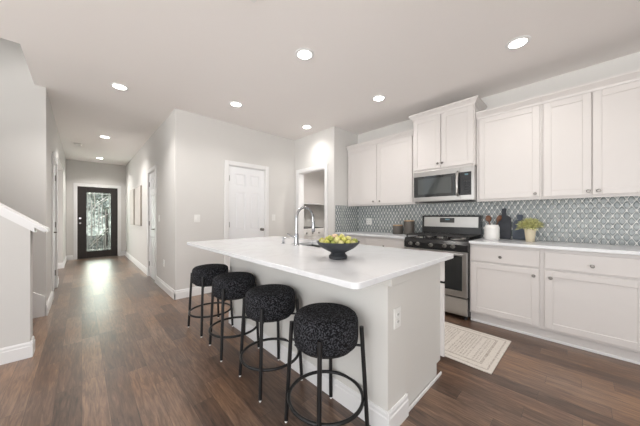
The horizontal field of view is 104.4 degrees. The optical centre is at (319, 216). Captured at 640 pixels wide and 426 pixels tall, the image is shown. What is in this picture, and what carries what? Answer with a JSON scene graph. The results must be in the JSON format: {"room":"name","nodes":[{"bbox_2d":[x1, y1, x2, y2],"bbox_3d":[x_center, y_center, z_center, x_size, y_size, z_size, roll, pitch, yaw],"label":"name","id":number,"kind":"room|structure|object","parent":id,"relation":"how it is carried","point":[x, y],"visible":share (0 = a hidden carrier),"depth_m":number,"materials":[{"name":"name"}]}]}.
{"room":"kitchen","nodes":[
{"label":"kitchen","id":0,"kind":"room"},
{"bbox_2d":[0,216,32,347],"bbox_3d":[-3.546,-0.155,1.155,2.885,2.693,0.142,0,0,-44],"label":"wall","id":1,"kind":"structure","parent":0,"point":[16,241],"depth_m":2.05,"materials":[{"name":"paint"}]},
{"bbox_2d":[0,336,34,364],"bbox_3d":[-3.535,1.126,1.154,2.900,0.130,0.157,0,0,-44],"label":"baseboard","id":2,"kind":"structure","parent":1,"relation":"attached to","point":[26,350],"depth_m":2.04,"materials":[{"name":"white paint"}]},
{"bbox_2d":[0,203,49,231],"bbox_3d":[-3.185,-0.710,1.501,2.085,1.695,0.232,0,0,-44],"label":"trim","id":3,"kind":"structure","parent":1,"relation":"attached to","point":[7,212],"depth_m":2.06,"materials":[{"name":"white paint"}]},
{"bbox_2d":[0,38,34,217],"bbox_3d":[-4.481,-1.309,1.922,3.000,5.000,0.120,0,0,-44],"label":"wall","id":4,"kind":"structure","parent":0,"point":[16,80],"depth_m":2.81,"materials":[{"name":"paint"}]},
{"bbox_2d":[33,292,44,317],"bbox_3d":[-4.115,0.218,2.177,2.280,1.945,0.018,0,0,-44],"label":"trim","id":5,"kind":"structure","parent":4,"relation":"attached to","point":[38,300],"depth_m":2.93,"materials":[{"name":"white paint"}]},
{"bbox_2d":[31,84,65,315],"bbox_3d":[-5.122,-0.179,4.799,0.120,2.740,5.158,0,0,-44],"label":"wall","id":6,"kind":"structure","parent":0,"point":[45,138],"depth_m":2.98,"materials":[{"name":"paint"}]},
{"bbox_2d":[52,152,57,298],"bbox_3d":[-4.174,0.135,3.825,0.138,2.113,0.896,0,0,-44],"label":"trim","id":7,"kind":"structure","parent":6,"relation":"attached to","point":[54,160],"depth_m":4.12,"materials":[{"name":"white paint"}]},
{"bbox_2d":[54,165,56,288],"bbox_3d":[-4.142,0.173,3.861,0.098,2.025,0.738,0,0,-44],"label":"door","id":8,"kind":"structure","parent":6,"relation":"in","point":[54,165],"depth_m":4.06,"materials":[{"name":"white paint"}]},
{"bbox_2d":[46,257,66,315],"bbox_3d":[-5.112,1.126,4.798,0.135,0.130,5.173,0,0,-44],"label":"baseboard","id":9,"kind":"structure","parent":6,"relation":"attached to","point":[60,265],"depth_m":3.38,"materials":[{"name":"white paint"}]},
{"bbox_2d":[66,159,125,255],"bbox_3d":[-7.230,-0.179,6.433,3.684,2.740,0.120,0,0,-44],"label":"wall","id":10,"kind":"structure","parent":0,"point":[77,171],"depth_m":7.04,"materials":[{"name":"paint"}]},
{"bbox_2d":[66,251,124,259],"bbox_3d":[-6.401,1.126,7.136,1.274,0.130,0.015,0,0,-44],"label":"baseboard","id":11,"kind":"structure","parent":10,"relation":"attached to","point":[69,257],"depth_m":6.77,"materials":[{"name":"white paint"}]},
{"bbox_2d":[73,183,120,259],"bbox_3d":[-6.428,0.135,7.191,1.026,2.113,0.138,0,0,-44],"label":"trim","id":12,"kind":"structure","parent":10,"relation":"attached to","point":[74,184],"depth_m":6.90,"materials":[{"name":"white paint"}]},
{"bbox_2d":[77,186,117,258],"bbox_3d":[-6.398,0.171,7.159,0.866,2.020,0.115,0,0,-44],"label":"door","id":13,"kind":"structure","parent":10,"relation":"in","point":[83,208],"depth_m":7.14,"materials":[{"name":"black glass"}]},
{"bbox_2d":[88,235,110,250],"bbox_3d":[-10.622,1.301,11.780,9.000,0.100,12.292,0,0,-44],"label":"walkway","id":14,"kind":"structure","parent":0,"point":[103,237],"depth_m":11.89,"materials":[{"name":"concrete"}]},
{"bbox_2d":[88,193,110,244],"bbox_3d":[-9.111,-0.291,10.653,1.747,3.068,1.439,0,0,-44],"label":"tree","id":15,"kind":"object","parent":14,"relation":"on","point":[89,198],"visible":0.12,"depth_m":10.60,"materials":[{"name":"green plant"}]},
{"bbox_2d":[126,111,172,287],"bbox_3d":[-4.009,-0.179,5.652,0.120,2.740,5.468,0,0,-44],"label":"wall","id":16,"kind":"structure","parent":0,"point":[157,150],"depth_m":4.32,"materials":[{"name":"paint"}]},
{"bbox_2d":[130,189,134,224],"bbox_3d":[-4.855,-0.239,6.422,0.034,0.900,0.610,0,0,-44],"label":"wall picture","id":17,"kind":"object","parent":16,"relation":"attached to","point":[132,192],"visible":0.87,"depth_m":6.31,"materials":[{"name":"brown metal"}]},
{"bbox_2d":[135,185,141,225],"bbox_3d":[-4.235,-0.239,5.777,0.034,0.900,0.780,0,0,-44],"label":"wall picture","id":18,"kind":"object","parent":16,"relation":"attached to","point":[138,190],"visible":1,"depth_m":5.64,"materials":[{"name":"brown metal"}]},
{"bbox_2d":[125,251,174,298],"bbox_3d":[-4.011,1.126,5.557,0.015,0.130,5.603,0,0,-44],"label":"baseboard","id":19,"kind":"structure","parent":16,"relation":"attached to","point":[170,291],"depth_m":4.25,"materials":[{"name":"white paint"}]},
{"bbox_2d":[147,165,156,282],"bbox_3d":[-3.154,0.135,4.749,0.138,2.113,0.786,0,0,-44],"label":"trim","id":20,"kind":"structure","parent":16,"relation":"attached to","point":[154,167],"depth_m":4.95,"materials":[{"name":"white paint"}]},
{"bbox_2d":[149,171,154,279],"bbox_3d":[-3.192,0.173,4.719,0.098,2.025,0.628,0,0,-44],"label":"door","id":21,"kind":"structure","parent":16,"relation":"in","point":[152,175],"depth_m":4.75,"materials":[{"name":"white paint"}]},
{"bbox_2d":[173,108,294,289],"bbox_3d":[-1.339,-0.179,4.344,2.159,2.740,0.120,0,0,-44],"label":"wall","id":22,"kind":"structure","parent":0,"point":[201,144],"depth_m":3.88,"materials":[{"name":"paint"}]},
{"bbox_2d":[174,286,211,299],"bbox_3d":[-1.297,1.126,4.290,2.173,0.130,0.015,0,0,-44],"label":"baseboard","id":23,"kind":"structure","parent":22,"relation":"attached to","point":[182,293],"depth_m":3.67,"materials":[{"name":"white paint"}]},
{"bbox_2d":[194,215,199,221],"bbox_3d":[-1.859,0.031,3.754,0.085,0.115,0.010,0,0,-44],"label":"light switch","id":24,"kind":"object","parent":22,"relation":"attached to","point":[196,217],"visible":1,"depth_m":3.75,"materials":[{"name":"white plastic"}]},
{"bbox_2d":[229,166,263,271],"bbox_3d":[-1.259,0.173,4.326,0.673,2.025,0.120,0,0,-44],"label":"door","id":25,"kind":"structure","parent":22,"relation":"in","point":[246,186],"depth_m":4.32,"materials":[{"name":"white paint"}]},
{"bbox_2d":[224,160,268,268],"bbox_3d":[-1.297,0.135,4.371,0.831,2.113,0.138,0,0,-44],"label":"trim","id":26,"kind":"structure","parent":22,"relation":"attached to","point":[227,163],"depth_m":4.18,"materials":[{"name":"white paint"}]},
{"bbox_2d":[295,128,328,234],"bbox_3d":[-0.482,-0.179,5.097,0.120,2.740,1.980,0,0,-44],"label":"wall","id":27,"kind":"structure","parent":0,"point":[312,150],"depth_m":4.63,"materials":[{"name":"paint"}]},
{"bbox_2d":[296,164,327,238],"bbox_3d":[-0.130,0.132,4.718,0.138,2.118,0.881,0,0,-44],"label":"trim","id":28,"kind":"structure","parent":27,"relation":"attached to","point":[300,173],"depth_m":4.95,"materials":[{"name":"white paint"}]},
{"bbox_2d":[304,204,323,227],"bbox_3d":[-0.341,-0.179,6.522,2.057,2.740,0.120,0,0,-44],"label":"wall","id":29,"kind":"structure","parent":0,"point":[318,210],"depth_m":6.65,"materials":[{"name":"paint"}]},
{"bbox_2d":[304,171,323,204],"bbox_3d":[-0.228,-0.752,6.315,1.900,0.913,0.335,0,0,-44],"label":"laundry cabinet","id":30,"kind":"object","parent":29,"relation":"attached to","point":[313,182],"visible":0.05,"depth_m":6.18,"materials":[{"name":"white paint"}]},
{"bbox_2d":[0,0,639,165],"bbox_3d":[-1.533,-1.674,3.039,8.800,0.250,12.908,0,0,-44],"label":"ceiling","id":31,"kind":"structure","parent":0,"point":[199,57],"depth_m":2.39,"materials":[{"name":"white paint"}]},
{"bbox_2d":[110,82,128,90],"bbox_3d":[-2.391,-1.545,2.958,0.184,0.008,0.184,0,0,-44],"label":"recessed light","id":32,"kind":"object","parent":31,"relation":"in","point":[118,86],"visible":1,"depth_m":2.95,"materials":[{"name":"white plastic"}]},
{"bbox_2d":[229,101,242,106],"bbox_3d":[-1.158,-1.545,3.422,0.184,0.008,0.184,0,0,-44],"label":"recessed light","id":33,"kind":"object","parent":31,"relation":"in","point":[232,103],"visible":1,"depth_m":3.42,"materials":[{"name":"white plastic"}]},
{"bbox_2d":[295,48,313,60],"bbox_3d":[-0.147,-1.545,2.369,0.184,0.008,0.184,0,0,-44],"label":"recessed light","id":34,"kind":"object","parent":31,"relation":"in","point":[304,54],"visible":1,"depth_m":2.36,"materials":[{"name":"white paint"}]},
{"bbox_2d":[302,125,311,128],"bbox_3d":[-0.228,-1.545,4.288,0.184,0.008,0.184,0,0,-44],"label":"recessed light","id":35,"kind":"object","parent":31,"relation":"in","point":[303,126],"visible":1,"depth_m":4.26,"materials":[{"name":"white plastic"}]},
{"bbox_2d":[372,95,385,101],"bbox_3d":[0.770,-1.545,3.249,0.184,0.008,0.184,0,0,-44],"label":"recessed light","id":36,"kind":"object","parent":31,"relation":"in","point":[377,98],"visible":1,"depth_m":3.25,"materials":[{"name":"white plastic"}]},
{"bbox_2d":[505,35,530,49],"bbox_3d":[1.765,-1.545,2.213,0.184,0.008,0.184,0,0,-44],"label":"recessed light","id":37,"kind":"object","parent":31,"relation":"in","point":[518,42],"visible":1,"depth_m":2.20,"materials":[{"name":"white plastic"}]},
{"bbox_2d":[0,256,639,425],"bbox_3d":[-1.537,1.216,3.044,8.800,0.050,12.920,0,0,-44],"label":"floor","id":38,"kind":"structure","parent":0,"point":[113,348],"depth_m":1.84,"materials":[{"name":"brown wood"}]},
{"bbox_2d":[187,264,233,337],"bbox_3d":[-1.179,0.860,2.676,0.434,0.662,0.434,0,0,42],"label":"bar stool","id":39,"kind":"object","parent":38,"relation":"on","point":[202,276],"visible":0.8,"depth_m":2.54,"materials":[{"name":"black fabric"}]},
{"bbox_2d":[208,272,258,361],"bbox_3d":[-0.785,0.860,2.267,0.434,0.662,0.434,0,0,-39],"label":"bar stool","id":40,"kind":"object","parent":38,"relation":"on","point":[230,285],"visible":0.84,"depth_m":2.13,"materials":[{"name":"black fabric"}]},
{"bbox_2d":[239,284,302,401],"bbox_3d":[-0.364,0.860,1.827,0.434,0.662,0.434,0,0,-40],"label":"bar stool","id":41,"kind":"object","parent":38,"relation":"on","point":[266,303],"visible":0.95,"depth_m":1.70,"materials":[{"name":"black fabric"}]},
{"bbox_2d":[304,227,323,239],"bbox_3d":[-0.357,0.716,5.915,0.680,0.910,0.673,0,0,-44],"label":"washing machine","id":42,"kind":"object","parent":38,"relation":"on","point":[319,231],"visible":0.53,"depth_m":5.72,"materials":[{"name":"white metal"}]},
{"bbox_2d":[187,236,453,425],"bbox_3d":[-0.225,0.734,2.255,1.176,0.915,2.304,0,0,-44],"label":"kitchen island","id":43,"kind":"object","parent":38,"relation":"on","point":[373,281],"visible":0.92,"depth_m":1.57,"materials":[{"name":"white stone"}]},
{"bbox_2d":[187,236,453,289],"bbox_3d":[-0.226,0.291,2.254,1.173,0.030,2.304,0,0,-44],"label":"island countertop","id":44,"kind":"structure","parent":43,"relation":"on","point":[364,266],"depth_m":1.63,"materials":[{"name":"white stone"}]},
{"bbox_2d":[287,206,314,245],"bbox_3d":[-0.184,0.088,2.471,0.263,0.376,0.154,0,0,-44],"label":"faucet","id":45,"kind":"object","parent":44,"relation":"on","point":[296,240],"visible":1,"depth_m":2.37,"materials":[{"name":"silver metal"}]},
{"bbox_2d":[317,240,359,259],"bbox_3d":[0.119,0.220,1.630,0.284,0.113,0.284,0,0,-44],"label":"fruit bowl","id":46,"kind":"object","parent":44,"relation":"on","point":[337,250],"visible":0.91,"depth_m":1.55,"materials":[{"name":"grey ceramic"}]},
{"bbox_2d":[334,236,339,242],"bbox_3d":[0.108,0.149,1.563,0.042,0.046,0.039,0,0,-40],"label":"fruit","id":47,"kind":"object","parent":46,"relation":"in","point":[336,239],"visible":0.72,"depth_m":1.55,"materials":[{"name":"yellow food"}]},
{"bbox_2d":[394,306,400,329],"bbox_3d":[0.441,0.576,1.410,0.075,0.115,0.010,0,0,-44],"label":"wall outlet","id":48,"kind":"object","parent":43,"relation":"attached to","point":[397,311],"visible":1,"depth_m":1.41,"materials":[{"name":"white plastic"}]},
{"bbox_2d":[284,303,368,425],"bbox_3d":[0.032,0.860,1.398,0.434,0.662,0.434,0,0,-35],"label":"bar stool","id":49,"kind":"object","parent":38,"relation":"on","point":[321,331],"visible":1,"depth_m":1.28,"materials":[{"name":"black fabric"}]},
{"bbox_2d":[338,234,365,244],"bbox_3d":[0.700,0.749,4.256,0.616,0.884,0.588,0,0,-44],"label":"base cabinet","id":50,"kind":"object","parent":38,"relation":"on","point":[362,239],"visible":0.02,"depth_m":3.93,"materials":[{"name":"white paint"}]},
{"bbox_2d":[366,236,405,248],"bbox_3d":[1.134,0.749,3.804,0.616,0.884,0.664,0,0,-44],"label":"base cabinet","id":51,"kind":"object","parent":38,"relation":"on","point":[374,241],"visible":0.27,"depth_m":3.59,"materials":[{"name":"white paint"}]},
{"bbox_2d":[335,231,417,238],"bbox_3d":[0.932,0.291,4.033,0.635,0.030,1.274,0,0,-44],"label":"countertop","id":52,"kind":"structure","parent":51,"relation":"on","point":[356,233],"depth_m":3.82,"materials":[{"name":"white stone"}]},
{"bbox_2d":[393,225,402,233],"bbox_3d":[1.236,0.204,3.939,0.156,0.143,0.156,0,0,-44],"label":"canister","id":53,"kind":"object","parent":52,"relation":"on","point":[397,229],"visible":0.98,"depth_m":3.87,"materials":[{"name":"grey ceramic"}]},
{"bbox_2d":[404,220,414,234],"bbox_3d":[1.367,0.168,3.802,0.156,0.216,0.156,0,0,-44],"label":"canister","id":54,"kind":"object","parent":52,"relation":"on","point":[409,225],"visible":0.82,"depth_m":3.74,"materials":[{"name":"grey ceramic"}]},
{"bbox_2d":[404,215,482,319],"bbox_3d":[1.604,0.589,3.262,0.693,1.205,0.760,0,0,-44],"label":"gas range","id":55,"kind":"object","parent":38,"relation":"on","point":[452,234],"visible":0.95,"depth_m":2.99,"materials":[{"name":"silver metal"}]},
{"bbox_2d":[405,236,478,241],"bbox_3d":[1.632,0.288,3.289,0.615,0.019,0.760,0,0,-44],"label":"cooktop","id":56,"kind":"object","parent":55,"relation":"in","point":[412,238],"depth_m":3.13,"materials":[{"name":"black metal"}]},
{"bbox_2d":[445,322,510,373],"bbox_3d":[1.137,1.186,2.555,0.720,0.008,1.220,0,0,-43],"label":"rug","id":57,"kind":"object","parent":38,"relation":"on","point":[481,351],"visible":0.44,"depth_m":2.24,"materials":[{"name":"beige fabric"}]},
{"bbox_2d":[470,244,540,337],"bbox_3d":[2.105,0.749,2.793,0.616,0.884,0.604,0,0,-44],"label":"base cabinet","id":58,"kind":"object","parent":38,"relation":"on","point":[504,280],"visible":0.98,"depth_m":2.58,"materials":[{"name":"white paint"}]},
{"bbox_2d":[540,249,639,364],"bbox_3d":[2.544,0.749,2.336,0.616,0.884,0.664,0,0,-44],"label":"base cabinet","id":59,"kind":"object","parent":38,"relation":"on","point":[590,301],"visible":0.98,"depth_m":2.15,"materials":[{"name":"white paint"}]},
{"bbox_3d":[3.069,0.749,1.790,0.616,0.884,0.850,0,0,-44],"label":"base cabinet","id":60,"kind":"object","parent":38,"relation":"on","visible":0},
{"bbox_2d":[469,238,639,254],"bbox_3d":[2.639,0.291,2.256,0.635,0.030,2.118,0,0,-44],"label":"countertop","id":61,"kind":"structure","parent":60,"relation":"on","point":[571,246],"depth_m":2.35,"materials":[{"name":"white stone"}]},
{"bbox_2d":[484,225,499,239],"bbox_3d":[2.046,0.188,2.952,0.154,0.177,0.154,0,0,-44],"label":"utensil crock","id":62,"kind":"object","parent":61,"relation":"on","point":[491,232],"visible":0.99,"depth_m":2.89,"materials":[{"name":"white ceramic"}]},
{"bbox_2d":[485,215,491,224],"bbox_3d":[2.017,0.118,2.956,0.082,0.263,0.023,0,0,25],"label":"wooden spoon","id":63,"kind":"object","parent":62,"relation":"in","point":[488,218],"visible":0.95,"depth_m":2.95,"materials":[{"name":"brown wood"}]},
{"bbox_2d":[496,215,501,224],"bbox_3d":[2.083,0.118,2.933,0.107,0.266,0.025,0,0,34],"label":"wooden spoon","id":64,"kind":"object","parent":62,"relation":"in","point":[499,217],"visible":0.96,"depth_m":2.91,"materials":[{"name":"brown wood"}]},
{"bbox_2d":[496,208,510,238],"bbox_3d":[2.248,0.088,3.036,0.061,0.371,0.145,0,0,-44],"label":"cutting board","id":65,"kind":"object","parent":61,"relation":"on","point":[504,223],"visible":0.66,"depth_m":3.02,"materials":[{"name":"wood"}]},
{"bbox_2d":[513,215,524,239],"bbox_3d":[2.358,0.127,2.928,0.052,0.295,0.125,0,0,-44],"label":"cutting board","id":66,"kind":"object","parent":61,"relation":"on","point":[519,234],"visible":0.7,"depth_m":2.93,"materials":[{"name":"blue stone"}]},
{"bbox_2d":[516,218,543,241],"bbox_3d":[2.302,0.140,2.722,0.275,0.271,0.266,0,0,-44],"label":"potted plant","id":67,"kind":"object","parent":61,"relation":"on","point":[530,225],"visible":1,"depth_m":2.68,"materials":[{"name":"green plant"}]},
{"bbox_2d":[329,126,357,235],"bbox_3d":[0.987,-0.179,5.052,2.177,2.740,0.120,0,0,-44],"label":"wall","id":68,"kind":"structure","parent":0,"point":[339,138],"depth_m":4.33,"materials":[{"name":"paint"}]},
{"bbox_2d":[335,205,357,231],"bbox_3d":[0.491,0.042,4.487,0.625,0.469,0.008,0,0,-44],"label":"backsplash","id":69,"kind":"structure","parent":68,"relation":"attached to","point":[346,218],"depth_m":4.47,"materials":[{"name":"tile"}]},
{"bbox_2d":[358,52,639,203],"bbox_3d":[2.876,-0.179,2.554,0.120,2.740,6.100,0,0,-44],"label":"wall","id":70,"kind":"structure","parent":0,"point":[631,62],"depth_m":2.77,"materials":[{"name":"paint"}]},
{"bbox_2d":[346,129,424,206],"bbox_3d":[1.034,-0.717,4.126,0.358,1.076,1.262,0,0,-44],"label":"upper cabinet","id":71,"kind":"object","parent":70,"relation":"attached to","point":[380,170],"visible":0.98,"depth_m":3.96,"materials":[{"name":"white paint"}]},
{"bbox_2d":[409,95,486,172],"bbox_3d":[1.712,-1.018,3.368,0.430,0.811,0.856,0,0,-44],"label":"upper cabinet","id":72,"kind":"object","parent":70,"relation":"attached to","point":[444,137],"visible":0.98,"depth_m":3.19,"materials":[{"name":"white paint"}]},
{"bbox_2d":[414,165,476,202],"bbox_3d":[1.706,-0.406,3.359,0.451,0.422,0.758,0,0,-44],"label":"microwave","id":73,"kind":"object","parent":72,"relation":"attached to","point":[459,184],"visible":0.98,"depth_m":3.20,"materials":[{"name":"silver metal"}]},
{"bbox_2d":[358,196,639,245],"bbox_3d":[2.157,0.042,3.209,0.008,0.469,4.160,0,0,-44],"label":"backsplash","id":74,"kind":"structure","parent":70,"relation":"attached to","point":[598,220],"depth_m":2.75,"materials":[{"name":"tile"}]},
{"bbox_2d":[366,218,371,224],"bbox_3d":[0.890,0.091,4.516,0.010,0.115,0.118,0,0,-44],"label":"wall outlet","id":75,"kind":"object","parent":74,"relation":"attached to","point":[368,220],"visible":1,"depth_m":4.51,"materials":[{"name":"white plastic"}]},
{"bbox_2d":[476,95,541,201],"bbox_3d":[2.211,-0.717,2.901,0.358,1.076,0.594,0,0,-44],"label":"upper cabinet","id":76,"kind":"object","parent":70,"relation":"attached to","point":[509,136],"visible":0.98,"depth_m":2.78,"materials":[{"name":"white paint"}]},
{"bbox_2d":[542,69,639,198],"bbox_3d":[2.660,-0.717,2.433,0.358,1.076,0.700,0,0,-44],"label":"upper cabinet","id":77,"kind":"object","parent":70,"relation":"attached to","point":[591,130],"visible":1,"depth_m":2.33,"materials":[{"name":"white paint"}]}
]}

